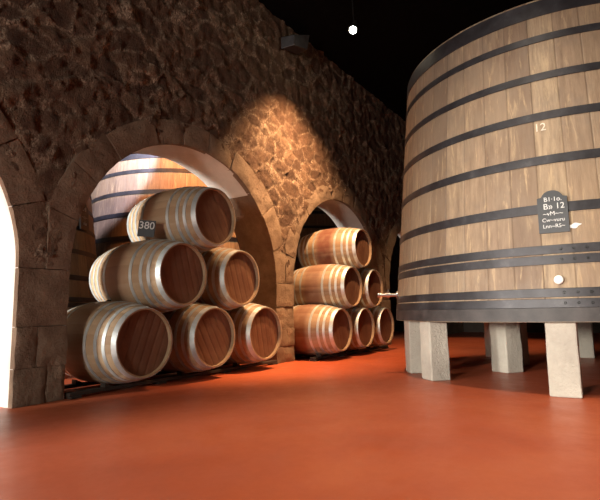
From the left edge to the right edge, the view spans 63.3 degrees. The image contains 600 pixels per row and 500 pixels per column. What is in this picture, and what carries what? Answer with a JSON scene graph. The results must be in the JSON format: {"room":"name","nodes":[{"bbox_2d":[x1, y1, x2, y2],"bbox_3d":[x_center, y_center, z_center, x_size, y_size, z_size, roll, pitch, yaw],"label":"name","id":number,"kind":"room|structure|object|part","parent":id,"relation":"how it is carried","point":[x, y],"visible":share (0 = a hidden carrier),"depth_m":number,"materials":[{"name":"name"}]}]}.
{"room":"wine cellar","nodes":[
{"label":"wine cellar","id":0,"kind":"room"},
{"bbox_2d":[0,0,463,407],"bbox_3d":[-1.464,-1.107,5.646,0.639,5.050,21.500,-6,-9,33],"label":"wall","id":1,"kind":"structure","parent":0,"point":[209,88],"depth_m":5.37,"materials":[{"name":"stone"}]},
{"bbox_2d":[281,35,309,53],"bbox_3d":[-0.086,-3.162,7.419,0.290,0.411,0.551,-6,-9,33],"label":"wall fixture","id":2,"kind":"object","parent":1,"relation":"attached to","point":[297,44],"visible":0.99,"depth_m":7.25,"materials":[{"name":"grey metal"}]},
{"bbox_2d":[0,331,599,499],"bbox_3d":[0.230,1.281,4.239,16.500,0.100,21.500,-6,-9,33],"label":"floor","id":3,"kind":"structure","parent":0,"point":[359,425],"depth_m":2.75,"materials":[{"name":"concrete"}]},
{"bbox_2d":[67,195,97,309],"bbox_3d":[-4.405,0.234,6.032,3.720,2.595,3.720,-1,-7,-3],"label":"wine vat","id":4,"kind":"object","parent":3,"relation":"on","point":[83,255],"visible":0.12,"depth_m":5.93,"materials":[{"name":"wood"}]},
{"bbox_2d":[79,205,88,230],"bbox_3d":[-2.699,-0.426,6.077,0.039,0.360,0.220,-1,-7,1],"label":"sign","id":5,"kind":"object","parent":4,"relation":"attached to","point":[84,220],"visible":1,"depth_m":6.08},
{"bbox_2d":[64,364,228,388],"bbox_3d":[-1.520,1.380,5.544,0.100,0.092,2.930,-6,-9,33],"label":"rail","id":6,"kind":"object","parent":3,"relation":"on","point":[75,383],"visible":0.06,"depth_m":4.65,"materials":[{"name":"black metal"}]},
{"bbox_2d":[91,154,239,257],"bbox_3d":[-2.246,0.211,9.303,3.722,3.370,3.722,-6,-9,33],"label":"wine vat","id":7,"kind":"object","parent":3,"relation":"on","point":[135,178],"visible":0.12,"depth_m":7.87,"materials":[{"name":"wood"}]},
{"bbox_2d":[64,360,277,398],"bbox_3d":[-1.146,1.342,5.296,0.100,0.092,2.930,-6,-9,33],"label":"rail","id":8,"kind":"object","parent":3,"relation":"on","point":[103,386],"visible":0.97,"depth_m":4.85,"materials":[{"name":"black metal"}]},
{"bbox_2d":[65,300,172,383],"bbox_3d":[-1.856,0.877,4.694,1.122,0.788,0.775,-6,-9,33],"label":"wine barrel","id":9,"kind":"object","parent":8,"relation":"on","point":[109,342],"visible":0.87,"depth_m":4.35,"materials":[{"name":"brown wood"}]},
{"bbox_2d":[160,302,234,372],"bbox_3d":[-1.356,0.961,5.438,1.122,0.788,0.775,-6,-8,33],"label":"wine barrel","id":10,"kind":"object","parent":8,"relation":"on","point":[203,335],"visible":0.62,"depth_m":5.07,"materials":[{"name":"brown wood"}]},
{"bbox_2d":[89,239,206,312],"bbox_3d":[-1.615,0.278,5.150,1.122,0.788,0.775,-6,-8,33],"label":"wine barrel","id":11,"kind":"object","parent":10,"relation":"on","point":[162,275],"visible":0.88,"depth_m":4.82,"materials":[{"name":"brown wood"}]},
{"bbox_2d":[196,247,259,310],"bbox_3d":[-1.123,0.360,5.881,1.122,0.788,0.775,-6,-9,33],"label":"wine barrel","id":12,"kind":"object","parent":10,"relation":"on","point":[233,279],"visible":0.55,"depth_m":5.51,"materials":[{"name":"brown wood"}]},
{"bbox_2d":[127,186,235,252],"bbox_3d":[-1.372,-0.324,5.593,1.122,0.788,0.775,-6,-9,34],"label":"wine barrel","id":13,"kind":"object","parent":12,"relation":"on","point":[202,217],"visible":0.76,"depth_m":5.25,"materials":[{"name":"brown wood"}]},
{"bbox_2d":[137,220,155,237],"bbox_3d":[-1.589,-0.222,5.041,0.186,0.190,0.031,-1,-7,-3],"label":"number slate","id":14,"kind":"object","parent":13,"relation":"attached to","point":[146,228],"visible":1,"depth_m":5.03,"materials":[{"name":"black stone"}]},
{"bbox_2d":[224,303,281,363],"bbox_3d":[-0.867,1.042,6.165,1.122,0.788,0.775,-6,-9,33],"label":"wine barrel","id":15,"kind":"object","parent":8,"relation":"on","point":[258,329],"visible":0.44,"depth_m":5.80,"materials":[{"name":"brown wood"}]},
{"bbox_2d":[294,353,307,357],"bbox_3d":[0.487,1.652,8.030,0.100,0.092,2.481,-6,-9,33],"label":"rail","id":16,"kind":"object","parent":3,"relation":"on","point":[296,355],"visible":0.04,"depth_m":7.25,"materials":[{"name":"black metal"}]},
{"bbox_2d":[293,304,352,354],"bbox_3d":[0.167,1.172,7.204,1.066,0.749,0.736,-6,-9,33],"label":"wine barrel","id":17,"kind":"object","parent":16,"relation":"on","point":[319,329],"visible":0.71,"depth_m":6.87,"materials":[{"name":"brown wood"}]},
{"bbox_2d":[294,264,362,308],"bbox_3d":[0.365,0.588,7.611,1.066,0.749,0.736,-6,-9,34],"label":"wine barrel","id":18,"kind":"object","parent":17,"relation":"on","point":[337,285],"visible":0.8,"depth_m":7.31,"materials":[{"name":"brown wood"}]},
{"bbox_2d":[345,306,374,350],"bbox_3d":[0.595,1.246,7.858,1.066,0.749,0.736,-6,-9,33],"label":"wine barrel","id":19,"kind":"object","parent":16,"relation":"on","point":[362,319],"visible":0.34,"depth_m":7.53,"materials":[{"name":"brown wood"}]},
{"bbox_2d":[369,306,393,346],"bbox_3d":[1.031,1.318,8.507,1.066,0.749,0.736,-6,-9,33],"label":"wine barrel","id":20,"kind":"object","parent":16,"relation":"on","point":[383,317],"visible":0.34,"depth_m":8.18,"materials":[{"name":"brown wood"}]},
{"bbox_2d":[357,268,382,308],"bbox_3d":[0.801,0.661,8.261,1.066,0.749,0.736,-6,-9,34],"label":"wine barrel","id":21,"kind":"object","parent":20,"relation":"on","point":[372,283],"visible":0.31,"depth_m":7.92,"materials":[{"name":"brown wood"}]},
{"bbox_2d":[298,227,371,268],"bbox_3d":[0.571,0.003,8.014,1.066,0.749,0.736,-6,-9,34],"label":"wine barrel","id":22,"kind":"object","parent":21,"relation":"on","point":[348,246],"visible":0.88,"depth_m":7.72,"materials":[{"name":"brown wood"}]},
{"bbox_2d":[294,207,336,270],"bbox_3d":[0.164,0.613,12.889,3.722,3.370,3.722,-6,-9,33],"label":"wine vat","id":23,"kind":"object","parent":3,"relation":"on","point":[318,220],"visible":0.03,"depth_m":11.39,"materials":[{"name":"wood"}]},
{"bbox_2d":[309,345,388,361],"bbox_3d":[0.864,1.613,7.769,0.100,0.092,2.500,-6,-9,33],"label":"rail","id":24,"kind":"object","parent":3,"relation":"on","point":[318,356],"visible":0.98,"depth_m":7.47,"materials":[{"name":"black metal"}]},
{"bbox_2d":[378,0,599,398],"bbox_3d":[2.911,-0.370,5.434,3.739,3.370,3.735,-6,-9,33],"label":"wine vat","id":25,"kind":"object","parent":3,"relation":"on","point":[503,114],"visible":1,"depth_m":4.21,"materials":[{"name":"wood"}]},
{"bbox_2d":[378,291,397,297],"bbox_3d":[1.020,0.513,5.627,0.236,0.098,0.157,-6,-9,33],"label":"tap","id":26,"kind":"object","parent":25,"relation":"on","point":[388,295],"depth_m":5.60,"materials":[{"name":"metal"}]},
{"bbox_3d":[1.296,1.068,5.422,0.213,0.575,0.212,-1,-7,-3],"label":"leg","id":27,"kind":"part","parent":25,"relation":"part of","materials":[{"name":"stone"}]},
{"bbox_3d":[1.341,0.995,4.846,0.209,0.575,0.209,1,-7,-14],"label":"leg","id":28,"kind":"part","parent":25,"relation":"part of","materials":[{"name":"stone"}]},
{"bbox_3d":[2.768,1.224,6.898,0.223,0.575,0.223,0,-7,-6],"label":"leg","id":29,"kind":"part","parent":25,"relation":"part of","materials":[{"name":"stone"}]},
{"bbox_3d":[2.251,1.030,5.318,0.235,0.590,0.233,2,-8,-23],"label":"leg","id":30,"kind":"part","parent":25,"relation":"part of","materials":[{"name":"stone"}]},
{"bbox_3d":[2.616,1.099,5.931,0.221,0.590,0.223,2,-8,-26],"label":"leg","id":31,"kind":"part","parent":25,"relation":"part of","materials":[{"name":"stone"}]},
{"bbox_2d":[537,190,569,233],"bbox_3d":[2.010,-0.307,3.869,0.215,0.345,0.033,-5,-8,30],"label":"sign","id":32,"kind":"object","parent":25,"relation":"attached to","point":[553,215],"visible":1,"depth_m":3.86,"materials":[{"name":"black stone"}]},
{"bbox_3d":[2.090,0.858,3.856,0.234,0.575,0.234,-6,-9,33],"label":"leg","id":33,"kind":"part","parent":25,"relation":"part of","materials":[{"name":"stone"}]},
{"bbox_3d":[3.869,1.171,6.635,0.223,0.575,0.225,-6,-9,33],"label":"leg","id":34,"kind":"part","parent":25,"relation":"part of","materials":[{"name":"stone"}]},
{"bbox_2d":[259,0,533,120],"bbox_3d":[0.134,-3.829,4.877,16.500,0.100,21.500,-6,-9,33],"label":"ceiling","id":35,"kind":"structure","parent":0,"point":[391,38],"depth_m":7.62,"materials":[{"name":"black paint"}]},
{"bbox_2d":[350,0,357,33],"bbox_3d":[0.722,-3.246,6.623,0.100,0.646,0.136,-6,-9,33],"label":"ceiling spotlight","id":36,"kind":"object","parent":35,"relation":"attached to","point":[353,28],"visible":1,"depth_m":6.57,"materials":[{"name":"black metal"}]},
{"bbox_3d":[0.716,-2.973,6.574,0.092,0.092,0.092,-6,-9,33],"label":"bulb","id":37,"kind":"part","parent":36,"relation":"part of","materials":[{"name":"white glass"}]},
{"bbox_3d":[0.728,-3.040,6.600,0.099,0.160,0.128,-6,-9,33],"label":"lamp shade","id":38,"kind":"part","parent":36,"relation":"part of","materials":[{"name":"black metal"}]},
{"bbox_2d":[389,235,599,332],"bbox_3d":[6.180,-0.273,13.483,16.500,5.050,0.100,-6,-9,33],"label":"wall","id":39,"kind":"structure","parent":0,"point":[532,327],"depth_m":15.26,"materials":[{"name":"paint"}]}
]}

